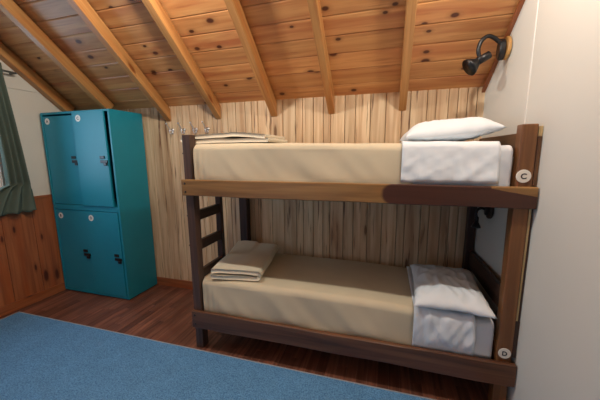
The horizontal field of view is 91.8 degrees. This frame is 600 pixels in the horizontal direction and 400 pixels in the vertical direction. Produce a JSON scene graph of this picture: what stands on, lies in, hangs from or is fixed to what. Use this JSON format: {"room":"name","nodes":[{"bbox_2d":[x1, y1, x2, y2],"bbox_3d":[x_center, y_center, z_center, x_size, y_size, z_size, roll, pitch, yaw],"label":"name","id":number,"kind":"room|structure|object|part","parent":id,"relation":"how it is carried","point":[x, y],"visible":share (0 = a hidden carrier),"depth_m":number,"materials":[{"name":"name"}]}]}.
{"room":"hostel dormitory room","nodes":[
{"label":"hostel dormitory room","id":0,"kind":"room"},
{"bbox_2d":[0,88,73,195],"bbox_3d":[-3.193,-0.651,0.835,0.100,3.920,5.050,2,10,16],"label":"wall","id":1,"kind":"structure","parent":0,"point":[27,106],"depth_m":2.80,"materials":[{"name":"white paint"}]},
{"bbox_2d":[2,69,16,74],"bbox_3d":[-2.765,-1.018,1.915,0.083,0.018,1.450,2,10,16],"label":"curtain rod","id":2,"kind":"object","parent":1,"relation":"attached to","point":[7,71],"visible":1,"depth_m":2.55,"materials":[{"name":"black metal"}]},
{"bbox_2d":[0,62,36,215],"bbox_3d":[-2.586,-0.506,2.457,0.071,1.308,0.453,2,10,16],"label":"curtain","id":3,"kind":"object","parent":2,"relation":"hanging from","point":[17,196],"visible":1,"depth_m":2.58,"materials":[{"name":"green fabric"}]},
{"bbox_2d":[0,60,38,92],"bbox_3d":[-2.586,-1.232,2.634,0.008,0.439,0.420,2,10,16],"label":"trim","id":4,"kind":"structure","parent":1,"relation":"attached to","point":[15,81],"depth_m":2.64,"materials":[{"name":"white paint"}]},
{"bbox_2d":[0,197,63,307],"bbox_3d":[-3.119,0.786,1.076,0.014,1.005,4.898,2,10,16],"label":"wainscoting","id":5,"kind":"structure","parent":1,"relation":"attached to","point":[30,257],"depth_m":2.79,"materials":[{"name":"orange wood"}]},
{"bbox_2d":[0,282,65,316],"bbox_3d":[-3.102,1.240,1.146,0.014,0.085,4.900,2,10,16],"label":"baseboard","id":6,"kind":"structure","parent":1,"relation":"attached to","point":[36,297],"depth_m":2.81,"materials":[{"name":"orange wood"}]},
{"bbox_2d":[34,194,51,198],"bbox_3d":[-3.120,0.277,0.993,0.022,0.025,4.900,2,10,16],"label":"trim","id":7,"kind":"structure","parent":1,"relation":"attached to","point":[48,195],"depth_m":2.87,"materials":[{"name":"orange wood"}]},
{"bbox_2d":[0,284,488,399],"bbox_3d":[-1.144,1.434,0.300,4.488,0.060,5.550,2,10,16],"label":"floor","id":8,"kind":"structure","parent":0,"point":[163,313],"depth_m":2.24,"materials":[{"name":"laminate"}]},
{"bbox_2d":[40,109,156,299],"bbox_3d":[-2.053,0.051,2.990,0.862,1.825,0.412,2,10,16],"label":"tall cabinet","id":9,"kind":"object","parent":8,"relation":"on","point":[96,159],"visible":1,"depth_m":2.84,"materials":[{"name":"teal metal"}]},
{"bbox_3d":[-2.296,-0.380,2.835,0.403,0.849,0.016,2,10,16],"label":"door","id":10,"kind":"part","parent":9,"relation":"part of","materials":[{"name":"teal metal"}]},
{"bbox_3d":[-2.289,0.515,2.978,0.403,0.844,0.016,2,10,16],"label":"door","id":11,"kind":"part","parent":9,"relation":"part of","materials":[{"name":"teal metal"}]},
{"bbox_3d":[-1.922,-0.371,2.698,0.377,0.869,0.016,2,10,16],"label":"door","id":12,"kind":"part","parent":9,"relation":"part of","materials":[{"name":"teal metal"}]},
{"bbox_3d":[-1.899,0.532,2.855,0.399,0.844,0.016,2,10,16],"label":"door","id":13,"kind":"part","parent":9,"relation":"part of","materials":[{"name":"teal metal"}]},
{"bbox_2d":[0,311,435,399],"bbox_3d":[-1.100,1.290,0.962,3.815,0.010,2.472,2,10,16],"label":"rug","id":14,"kind":"object","parent":8,"relation":"on","point":[42,358],"visible":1,"depth_m":1.90,"materials":[{"name":"blue carpet"}]},
{"bbox_2d":[181,124,542,399],"bbox_3d":[0.280,0.309,2.128,2.040,1.551,0.825,2,10,16],"label":"bunk bed","id":15,"kind":"object","parent":8,"relation":"on","point":[520,198],"visible":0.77,"depth_m":1.66,"materials":[{"name":"brown wood"}]},
{"bbox_3d":[-0.741,0.329,2.070,0.063,1.549,0.068,2,10,16],"label":"post","id":16,"kind":"part","parent":15,"relation":"part of","materials":[{"name":"brown wood"}]},
{"bbox_3d":[-0.515,0.242,2.741,0.082,1.500,0.069,2,10,16],"label":"post","id":17,"kind":"part","parent":15,"relation":"part of","materials":[{"name":"brown wood"}]},
{"bbox_3d":[0.185,0.900,1.836,2.011,0.135,0.032,2,10,16],"label":"rail","id":18,"kind":"part","parent":15,"relation":"part of","materials":[{"name":"brown wood"}]},
{"bbox_3d":[0.172,-0.047,1.684,2.018,0.111,0.031,2,10,16],"label":"rail","id":19,"kind":"part","parent":15,"relation":"part of","materials":[{"name":"brown wood"}]},
{"bbox_2d":[413,145,512,185],"bbox_3d":[0.269,-0.251,2.020,1.853,0.265,0.674,2,10,16],"label":"mattress","id":20,"kind":"object","parent":15,"relation":"on","point":[506,156],"visible":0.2,"depth_m":1.46,"materials":[{"name":"white fabric"}]},
{"bbox_2d":[193,143,412,183],"bbox_3d":[0.040,-0.269,2.080,1.398,0.267,0.702,2,10,16],"label":"bedspread","id":21,"kind":"object","parent":20,"relation":"on","point":[376,163],"visible":0.98,"depth_m":1.74,"materials":[{"name":"beige fabric"}]},
{"bbox_2d":[181,132,286,143],"bbox_3d":[-0.461,-0.437,2.072,0.676,0.072,0.366,2,10,16],"label":"folded blanket","id":22,"kind":"object","parent":21,"relation":"on","point":[232,137],"visible":0.8,"depth_m":1.91,"materials":[{"name":"beige fabric"}]},
{"bbox_2d":[401,141,500,183],"bbox_3d":[0.865,-0.252,1.826,0.460,0.222,0.728,2,10,16],"label":"sheet","id":23,"kind":"object","parent":20,"relation":"on","point":[470,162],"visible":0.97,"depth_m":1.50,"materials":[{"name":"white fabric"}]},
{"bbox_2d":[399,117,505,141],"bbox_3d":[0.891,-0.420,1.778,0.508,0.152,0.401,2,9,13],"label":"pillow","id":24,"kind":"object","parent":23,"relation":"on","point":[459,129],"visible":0.85,"depth_m":1.63,"materials":[{"name":"white fabric"}]},
{"bbox_3d":[1.288,0.313,2.212,0.053,1.500,0.070,2,10,16],"label":"post","id":25,"kind":"part","parent":15,"relation":"part of","materials":[{"name":"brown wood"}]},
{"bbox_2d":[473,315,493,358],"bbox_3d":[0.276,0.678,2.170,1.852,0.243,0.673,2,10,16],"label":"mattress","id":26,"kind":"object","parent":15,"relation":"on","point":[484,332],"visible":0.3,"depth_m":1.61,"materials":[{"name":"white fabric"}]},
{"bbox_2d":[202,253,413,345],"bbox_3d":[0.100,0.671,2.214,1.506,0.266,0.702,2,10,16],"label":"bedspread","id":27,"kind":"object","parent":26,"relation":"on","point":[355,298],"visible":0.77,"depth_m":1.94,"materials":[{"name":"beige fabric"}]},
{"bbox_2d":[211,240,277,280],"bbox_3d":[-0.413,0.465,2.315,0.368,0.108,0.593,1,9,7],"label":"folded blanket","id":28,"kind":"object","parent":27,"relation":"on","point":[247,260],"visible":1,"depth_m":2.19,"materials":[{"name":"beige fabric"}]},
{"bbox_2d":[406,266,475,355],"bbox_3d":[0.907,0.695,1.969,0.320,0.246,0.733,2,10,16],"label":"sheet","id":29,"kind":"object","parent":26,"relation":"on","point":[451,331],"visible":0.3,"depth_m":1.64,"materials":[{"name":"white fabric"}]},
{"bbox_2d":[410,264,496,318],"bbox_3d":[0.931,0.537,1.855,0.431,0.133,0.614,2,10,16],"label":"pillow","id":30,"kind":"object","parent":29,"relation":"on","point":[437,287],"visible":1,"depth_m":1.69,"materials":[{"name":"white fabric"}]},
{"bbox_3d":[1.200,0.495,1.891,0.028,0.128,0.646,2,10,16],"label":"rail","id":31,"kind":"part","parent":15,"relation":"part of","materials":[{"name":"brown wood"}]},
{"bbox_3d":[1.193,-0.325,1.758,0.030,0.121,0.646,2,10,16],"label":"rail","id":32,"kind":"part","parent":15,"relation":"part of","materials":[{"name":"brown wood"}]},
{"bbox_3d":[1.108,0.400,1.527,0.073,1.551,0.067,2,10,16],"label":"post","id":33,"kind":"part","parent":15,"relation":"part of","materials":[{"name":"brown wood"}]},
{"bbox_2d":[0,0,518,110],"bbox_3d":[-1.108,-1.526,0.092,4.452,2.115,4.940,2,10,16],"label":"ceiling","id":34,"kind":"structure","parent":0,"point":[364,38],"depth_m":2.11,"materials":[{"name":"brown wood"}]},
{"bbox_2d":[0,41,74,111],"bbox_3d":[-2.772,-1.722,1.794,0.075,2.029,2.426,2,10,16],"label":"rafter","id":35,"kind":"object","parent":34,"relation":"attached to","point":[7,56],"visible":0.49,"depth_m":2.72,"materials":[{"name":"brown wood"}]},
{"bbox_2d":[0,0,113,108],"bbox_3d":[-2.256,-1.702,1.642,0.060,2.029,2.426,2,10,16],"label":"rafter","id":36,"kind":"object","parent":34,"relation":"attached to","point":[9,8],"visible":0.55,"depth_m":2.38,"materials":[{"name":"brown wood"}]},
{"bbox_2d":[67,0,170,121],"bbox_3d":[-1.653,-1.632,1.508,0.058,2.135,2.494,2,10,16],"label":"rafter","id":37,"kind":"object","parent":34,"relation":"attached to","point":[83,8],"visible":1,"depth_m":2.29,"materials":[{"name":"brown wood"}]},
{"bbox_2d":[142,0,220,118],"bbox_3d":[-1.119,-1.611,1.352,0.056,2.135,2.494,2,10,16],"label":"rafter","id":38,"kind":"object","parent":34,"relation":"attached to","point":[155,8],"visible":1,"depth_m":2.17,"materials":[{"name":"brown wood"}]},
{"bbox_2d":[224,0,276,116],"bbox_3d":[-0.589,-1.590,1.196,0.056,2.135,2.494,2,10,16],"label":"rafter","id":39,"kind":"object","parent":34,"relation":"attached to","point":[235,10],"visible":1,"depth_m":2.06,"materials":[{"name":"brown wood"}]},
{"bbox_2d":[307,0,334,113],"bbox_3d":[-0.101,-1.571,1.053,0.054,2.135,2.494,2,10,16],"label":"rafter","id":40,"kind":"object","parent":34,"relation":"attached to","point":[314,6],"visible":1,"depth_m":1.95,"materials":[{"name":"brown wood"}]},
{"bbox_2d":[399,0,416,110],"bbox_3d":[0.429,-1.550,0.898,0.054,2.135,2.494,2,10,16],"label":"rafter","id":41,"kind":"object","parent":34,"relation":"attached to","point":[411,5],"visible":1,"depth_m":1.84,"materials":[{"name":"brown wood"}]},
{"bbox_2d":[121,87,484,280],"bbox_3d":[-0.391,0.046,2.779,4.332,1.914,0.100,2,10,16],"label":"wall","id":42,"kind":"structure","parent":0,"point":[398,235],"depth_m":2.53,"materials":[{"name":"brown wood"}]},
{"bbox_2d":[157,277,192,288],"bbox_3d":[-0.533,0.931,2.907,3.899,0.088,0.014,2,10,16],"label":"baseboard","id":43,"kind":"structure","parent":42,"relation":"attached to","point":[160,280],"depth_m":3.14,"materials":[{"name":"orange wood"}]},
{"bbox_2d":[177,122,185,133],"bbox_3d":[-1.137,-0.688,2.783,0.038,0.107,0.086,2,10,16],"label":"coat hook","id":44,"kind":"object","parent":42,"relation":"attached to","point":[183,129],"visible":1,"depth_m":2.80,"materials":[{"name":"silver metal"}]},
{"bbox_2d":[189,122,197,133],"bbox_3d":[-1.008,-0.683,2.745,0.038,0.107,0.086,2,10,16],"label":"coat hook","id":45,"kind":"object","parent":42,"relation":"attached to","point":[195,128],"visible":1,"depth_m":2.77,"materials":[{"name":"silver metal"}]},
{"bbox_2d":[201,121,209,132],"bbox_3d":[-0.883,-0.678,2.708,0.038,0.107,0.086,2,10,16],"label":"coat hook","id":46,"kind":"object","parent":42,"relation":"attached to","point":[206,128],"visible":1,"depth_m":2.73,"materials":[{"name":"silver metal"}]},
{"bbox_2d":[471,0,599,399],"bbox_3d":[0.820,-0.494,-0.342,0.120,3.920,5.066,2,9,13],"label":"wall","id":47,"kind":"structure","parent":0,"point":[558,350],"depth_m":1.26,"materials":[{"name":"white paint"}]},
{"bbox_2d":[471,207,493,227],"bbox_3d":[1.205,0.090,1.937,0.116,0.184,0.124,2,10,16],"label":"reading lamp","id":48,"kind":"object","parent":47,"relation":"attached to","point":[489,212],"visible":0.88,"depth_m":1.91,"materials":[{"name":"black metal"}]},
{"bbox_3d":[1.170,0.164,1.929,0.058,0.039,0.058,2,10,16],"label":"lamp shade","id":49,"kind":"part","parent":48,"relation":"part of","materials":[{"name":"black metal"}]},
{"bbox_3d":[1.199,0.081,1.925,0.080,0.070,0.021,-1,9,-6],"label":"arm","id":50,"kind":"part","parent":48,"relation":"part of","materials":[{"name":"black metal"}]},
{"bbox_3d":[1.252,0.062,1.919,0.018,0.124,0.124,2,10,16],"label":"wall plate","id":51,"kind":"part","parent":48,"relation":"part of","materials":[{"name":"black metal"}]},
{"bbox_2d":[462,34,511,75],"bbox_3d":[1.129,-0.871,1.743,0.284,0.232,0.125,-1,9,-5],"label":"reading lamp","id":52,"kind":"object","parent":47,"relation":"attached to","point":[504,46],"visible":1,"depth_m":1.72,"materials":[{"name":"black metal"}]},
{"bbox_3d":[1.032,-0.802,1.749,0.093,0.095,0.104,2,10,16],"label":"lamp shade","id":53,"kind":"part","parent":52,"relation":"part of","materials":[{"name":"black metal"}]},
{"bbox_2d":[477,51,491,63],"bbox_3d":[1.099,-0.849,1.740,0.086,0.075,0.046,1,9,8],"label":"socket","id":54,"kind":"object","parent":52,"relation":"attached to","point":[487,55],"depth_m":1.72,"materials":[{"name":"black metal"}]},
{"bbox_3d":[1.133,-0.916,1.734,0.153,0.139,0.026,0,9,1],"label":"arm","id":55,"kind":"part","parent":52,"relation":"part of","materials":[{"name":"black metal"}]},
{"bbox_3d":[1.240,-0.913,1.746,0.018,0.130,0.130,2,10,16],"label":"wall plate","id":56,"kind":"part","parent":52,"relation":"part of","materials":[{"name":"brown wood"}]},
{"bbox_2d":[482,0,524,92],"bbox_3d":[1.232,-1.008,1.699,0.022,0.596,0.696,2,9,13],"label":"trim","id":57,"kind":"structure","parent":47,"relation":"attached to","point":[521,2],"depth_m":1.72,"materials":[{"name":"orange wood"}]},
{"bbox_2d":[523,0,538,123],"bbox_3d":[1.191,-0.020,1.601,0.004,2.354,0.012,2,10,16],"label":"trim","id":58,"kind":"structure","parent":47,"relation":"attached to","point":[537,0],"depth_m":1.49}
]}

